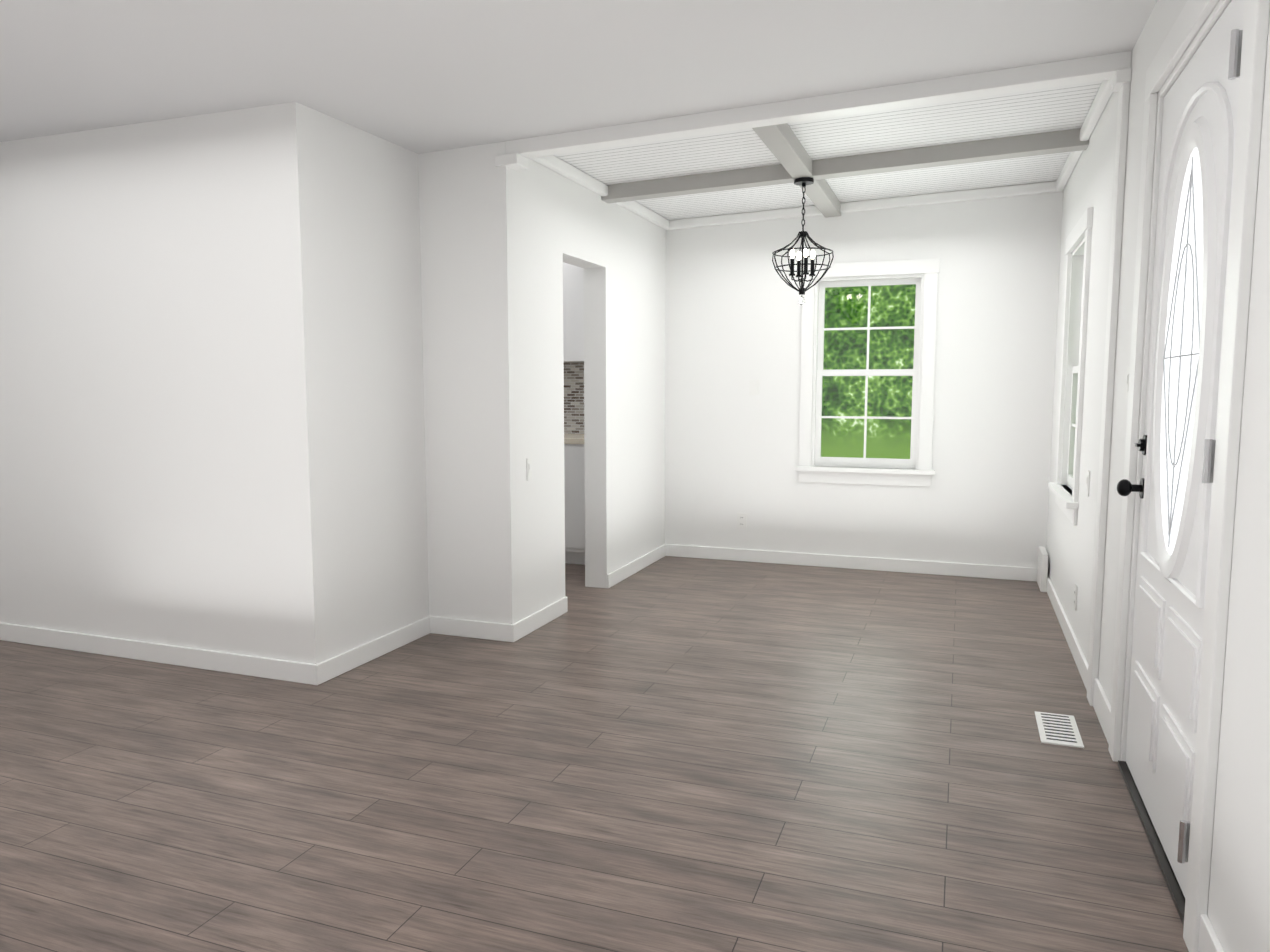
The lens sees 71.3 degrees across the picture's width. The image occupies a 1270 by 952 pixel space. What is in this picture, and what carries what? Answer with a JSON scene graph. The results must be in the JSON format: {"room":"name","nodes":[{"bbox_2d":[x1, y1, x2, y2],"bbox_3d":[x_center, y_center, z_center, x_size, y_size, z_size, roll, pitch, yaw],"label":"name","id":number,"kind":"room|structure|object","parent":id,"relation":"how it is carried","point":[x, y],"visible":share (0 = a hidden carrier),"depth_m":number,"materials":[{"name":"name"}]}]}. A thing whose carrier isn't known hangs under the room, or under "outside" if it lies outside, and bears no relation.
{"room":"living room","nodes":[
{"label":"living room","id":0,"kind":"room"},
{"bbox_2d":[0,102,339,663],"bbox_3d":[-2.477,-0.446,4.184,2.380,2.620,0.120,2,6,20],"label":"wall","id":1,"kind":"structure","parent":0,"point":[279,381],"depth_m":3.97,"materials":[{"name":"white paint"}]},
{"bbox_2d":[0,622,323,684],"bbox_3d":[-2.508,0.819,4.250,2.424,0.090,0.017,2,6,20],"label":"baseboard","id":2,"kind":"structure","parent":1,"relation":"attached to","point":[312,674],"depth_m":4.12,"materials":[{"name":"white wood"}]},
{"bbox_2d":[324,616,431,681],"bbox_3d":[-1.222,0.818,4.259,0.017,0.090,0.850,2,6,20],"label":"baseboard","id":3,"kind":"structure","parent":1,"relation":"attached to","point":[335,666],"depth_m":4.21,"materials":[{"name":"white wood"}]},
{"bbox_2d":[432,616,507,641],"bbox_3d":[-0.853,0.787,4.567,0.450,0.090,0.020,2,6,20],"label":"baseboard","id":4,"kind":"structure","parent":1,"relation":"attached to","point":[440,625],"depth_m":4.56,"materials":[{"name":"white wood"}]},
{"bbox_2d":[526,458,531,480],"bbox_3d":[-0.546,-0.035,4.591,0.011,0.115,0.050,2,6,20],"label":"light switch","id":5,"kind":"object","parent":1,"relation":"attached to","point":[529,467],"depth_m":4.58,"materials":[{"name":"white plastic"}]},
{"bbox_2d":[508,596,567,641],"bbox_3d":[-0.506,0.766,4.778,0.014,0.090,0.654,2,6,20],"label":"baseboard","id":6,"kind":"structure","parent":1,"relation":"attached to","point":[517,630],"depth_m":4.71,"materials":[{"name":"white wood"}]},
{"bbox_2d":[0,0,1156,153],"bbox_3d":[-1.710,-1.478,1.653,5.790,0.305,5.621,2,6,20],"label":"ceiling","id":7,"kind":"structure","parent":0,"point":[420,76],"depth_m":3.21,"materials":[{"name":"white paint"}]},
{"bbox_2d":[0,556,1188,951],"bbox_3d":[-1.238,1.030,3.107,5.730,0.100,8.190,2,6,20],"label":"floor","id":8,"kind":"structure","parent":0,"point":[680,754],"depth_m":2.85,"materials":[{"name":"grey laminate"}]},
{"bbox_2d":[564,441,584,564],"bbox_3d":[-0.303,0.184,6.604,0.585,0.880,0.608,2,6,20],"label":"base cabinet","id":9,"kind":"object","parent":8,"relation":"on","point":[574,470],"depth_m":6.33,"materials":[{"name":"white paint"}]},
{"bbox_2d":[564,433,583,440],"bbox_3d":[-0.939,-0.297,6.786,1.946,0.040,0.616,2,6,20],"label":"countertop","id":10,"kind":"structure","parent":9,"relation":"on","point":[567,436],"depth_m":6.40,"materials":[{"name":"beige stone"}]},
{"bbox_2d":[1035,711,1083,747],"bbox_3d":[1.595,0.953,3.340,0.140,0.007,0.320,2,6,20],"label":"floor vent","id":11,"kind":"object","parent":8,"relation":"in","point":[1058,729],"visible":1,"depth_m":3.33,"materials":[{"name":"white metal"}]},
{"bbox_2d":[1118,760,1184,925],"bbox_3d":[1.539,1.030,2.541,0.130,0.015,1.001,2,6,20],"label":"threshold","id":12,"kind":"object","parent":8,"relation":"on","point":[1173,885],"visible":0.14,"depth_m":2.48,"materials":[{"name":"brown metal"}]},
{"bbox_2d":[352,192,1059,567],"bbox_3d":[0.131,-0.705,6.747,5.490,2.620,0.120,2,6,20],"label":"wall","id":13,"kind":"structure","parent":0,"point":[460,361],"depth_m":5.83,"materials":[{"name":"white paint"}]},
{"bbox_2d":[563,262,583,362],"bbox_3d":[-0.890,-1.266,6.827,1.940,0.780,0.328,2,6,20],"label":"wall cabinet","id":14,"kind":"object","parent":13,"relation":"attached to","point":[573,318],"depth_m":6.50,"materials":[{"name":"white paint"}]},
{"bbox_2d":[564,363,583,433],"bbox_3d":[-0.833,-0.619,7.042,1.945,0.550,0.011,2,6,20],"label":"backsplash","id":15,"kind":"structure","parent":13,"relation":"attached to","point":[573,398],"depth_m":6.91,"materials":[{"name":"tile"}]},
{"bbox_2d":[532,155,669,229],"bbox_3d":[-0.160,-1.731,5.423,0.045,0.066,2.220,2,6,20],"label":"crown molding","id":16,"kind":"structure","parent":13,"relation":"attached to","point":[589,182],"depth_m":5.15,"materials":[{"name":"white wood"}]},
{"bbox_2d":[607,544,667,587],"bbox_3d":[0.024,0.621,6.208,0.014,0.090,1.150,2,6,20],"label":"baseboard","id":17,"kind":"structure","parent":13,"relation":"attached to","point":[638,564],"depth_m":6.15,"materials":[{"name":"white wood"}]},
{"bbox_2d":[737,513,746,528],"bbox_3d":[0.789,0.331,6.539,0.072,0.115,0.008,2,6,20],"label":"outlet","id":18,"kind":"object","parent":13,"relation":"attached to","point":[741,520],"visible":1,"depth_m":6.54,"materials":[{"name":"white plastic"}]},
{"bbox_2d":[668,544,1036,581],"bbox_3d":[1.468,0.610,6.312,2.650,0.090,0.017,2,6,20],"label":"baseboard","id":19,"kind":"structure","parent":13,"relation":"attached to","point":[764,556],"depth_m":6.26,"materials":[{"name":"white wood"}]},
{"bbox_2d":[670,181,1059,229],"bbox_3d":[1.460,-1.836,6.044,2.650,0.149,0.057,2,6,20],"label":"crown molding","id":20,"kind":"structure","parent":13,"relation":"attached to","point":[1041,187],"depth_m":5.96,"materials":[{"name":"white wood"}]},
{"bbox_2d":[794,258,939,486],"bbox_3d":[1.613,-0.707,6.168,0.950,1.530,0.175,2,6,20],"label":"window","id":21,"kind":"structure","parent":13,"relation":"in","point":[916,467],"depth_m":6.15,"materials":[{"name":"white wood"}]},
{"bbox_2d":[554,80,1102,219],"bbox_3d":[1.141,-1.845,4.999,2.770,0.249,2.470,2,6,20],"label":"beadboard","id":22,"kind":"object","parent":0,"point":[1051,109],"visible":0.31,"depth_m":4.71,"materials":[{"name":"white paint"}]},
{"bbox_2d":[601,123,1088,216],"bbox_3d":[1.064,-1.718,4.976,2.650,0.170,2.350,2,6,20],"label":"ceiling beams","id":23,"kind":"structure","parent":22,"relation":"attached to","point":[783,144],"depth_m":4.81,"materials":[{"name":"grey paint"}]},
{"bbox_2d":[772,177,833,304],"bbox_3d":[0.954,-1.326,5.035,0.351,0.700,0.343,2,6,20],"label":"dining chandelier","id":24,"kind":"object","parent":23,"relation":"hanging from","point":[803,182],"visible":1,"depth_m":5.03,"materials":[{"name":"black metal"}]},
{"bbox_2d":[1044,0,1269,951],"bbox_3d":[1.394,-0.225,2.005,0.120,2.620,8.190,2,6,20],"label":"wall","id":25,"kind":"structure","parent":0,"point":[1238,913],"depth_m":1.92,"materials":[{"name":"white paint"}]},
{"bbox_2d":[495,51,1131,705],"bbox_3d":[0.613,-0.427,3.950,2.700,2.631,0.120,2,6,20],"label":"trim","id":26,"kind":"structure","parent":25,"relation":"attached to","point":[1115,67],"depth_m":3.57,"materials":[{"name":"white wood"}]},
{"bbox_2d":[530,79,1112,158],"bbox_3d":[0.665,-1.619,3.900,2.650,0.149,0.047,2,6,20],"label":"crown molding","id":27,"kind":"structure","parent":25,"relation":"attached to","point":[1104,93],"depth_m":3.76,"materials":[{"name":"white wood"}]},
{"bbox_2d":[1037,546,1047,591],"bbox_3d":[2.621,0.597,5.699,0.036,0.240,0.300,2,6,20],"label":"air vent","id":28,"kind":"object","parent":25,"relation":"in","point":[1042,571],"visible":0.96,"depth_m":5.57,"materials":[{"name":"white metal"}]},
{"bbox_2d":[1047,575,1087,689],"bbox_3d":[2.295,0.768,4.755,0.014,0.090,2.320,2,6,20],"label":"baseboard","id":29,"kind":"structure","parent":25,"relation":"attached to","point":[1080,660],"depth_m":4.41,"materials":[{"name":"white wood"}]},
{"bbox_2d":[1048,207,1092,524],"bbox_3d":[2.374,-0.560,4.720,0.175,1.530,0.980,2,6,20],"label":"window","id":30,"kind":"structure","parent":25,"relation":"in","point":[1076,295],"depth_m":5.01,"materials":[{"name":"white wood"}]},
{"bbox_2d":[1074,584,1077,609],"bbox_3d":[2.139,0.588,4.302,0.008,0.115,0.072,2,6,20],"label":"outlet","id":31,"kind":"object","parent":25,"relation":"attached to","point":[1075,596],"visible":1,"depth_m":4.28,"materials":[{"name":"white plastic"}]},
{"bbox_2d":[1054,103,1106,191],"bbox_3d":[2.284,-1.724,4.518,0.045,0.066,2.220,2,6,20],"label":"crown molding","id":32,"kind":"structure","parent":25,"relation":"attached to","point":[1096,109],"depth_m":4.43,"materials":[{"name":"white wood"}]},
{"bbox_2d":[1086,470,1089,496],"bbox_3d":[2.058,0.032,4.029,0.011,0.115,0.072,2,6,20],"label":"light switch","id":33,"kind":"object","parent":25,"relation":"attached to","point":[1088,483],"visible":1,"depth_m":4.01,"materials":[{"name":"white plastic"}]},
{"bbox_2d":[1093,678,1110,743],"bbox_3d":[1.776,0.895,3.353,0.014,0.120,0.470,2,6,20],"label":"baseboard","id":34,"kind":"structure","parent":25,"relation":"attached to","point":[1102,707],"depth_m":3.37,"materials":[{"name":"white wood"}]},
{"bbox_2d":[1125,366,1129,398],"bbox_3d":[1.739,-0.328,3.125,0.011,0.115,0.072,2,6,20],"label":"light switch","id":35,"kind":"object","parent":25,"relation":"attached to","point":[1127,381],"visible":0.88,"depth_m":3.12,"materials":[{"name":"white plastic"}]},
{"bbox_2d":[1117,0,1244,897],"bbox_3d":[1.480,-0.066,2.449,0.126,2.174,0.999,2,6,20],"label":"front door","id":36,"kind":"structure","parent":25,"relation":"in","point":[1175,444],"depth_m":2.37,"materials":[{"name":"white paint"}]},
{"bbox_2d":[1108,0,1269,951],"bbox_3d":[1.534,-0.117,2.427,0.142,2.320,1.245,2,6,20],"label":"door frame","id":37,"kind":"structure","parent":25,"relation":"attached to","point":[1190,21],"depth_m":1.97,"materials":[{"name":"white wood"}]},
{"bbox_2d":[1198,914,1223,951],"bbox_3d":[0.617,1.211,0.226,0.014,0.120,3.760,2,6,20],"label":"baseboard","id":38,"kind":"structure","parent":25,"relation":"attached to","point":[1208,939],"depth_m":1.92,"materials":[{"name":"white"}]},
{"label":"outside","id":39,"kind":"structure","parent":0,"visible":0},
{"bbox_2d":[821,284,915,458],"bbox_3d":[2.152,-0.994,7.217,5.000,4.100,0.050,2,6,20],"label":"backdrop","id":40,"kind":"structure","parent":39,"point":[840,425],"depth_m":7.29,"materials":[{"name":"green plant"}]}
]}

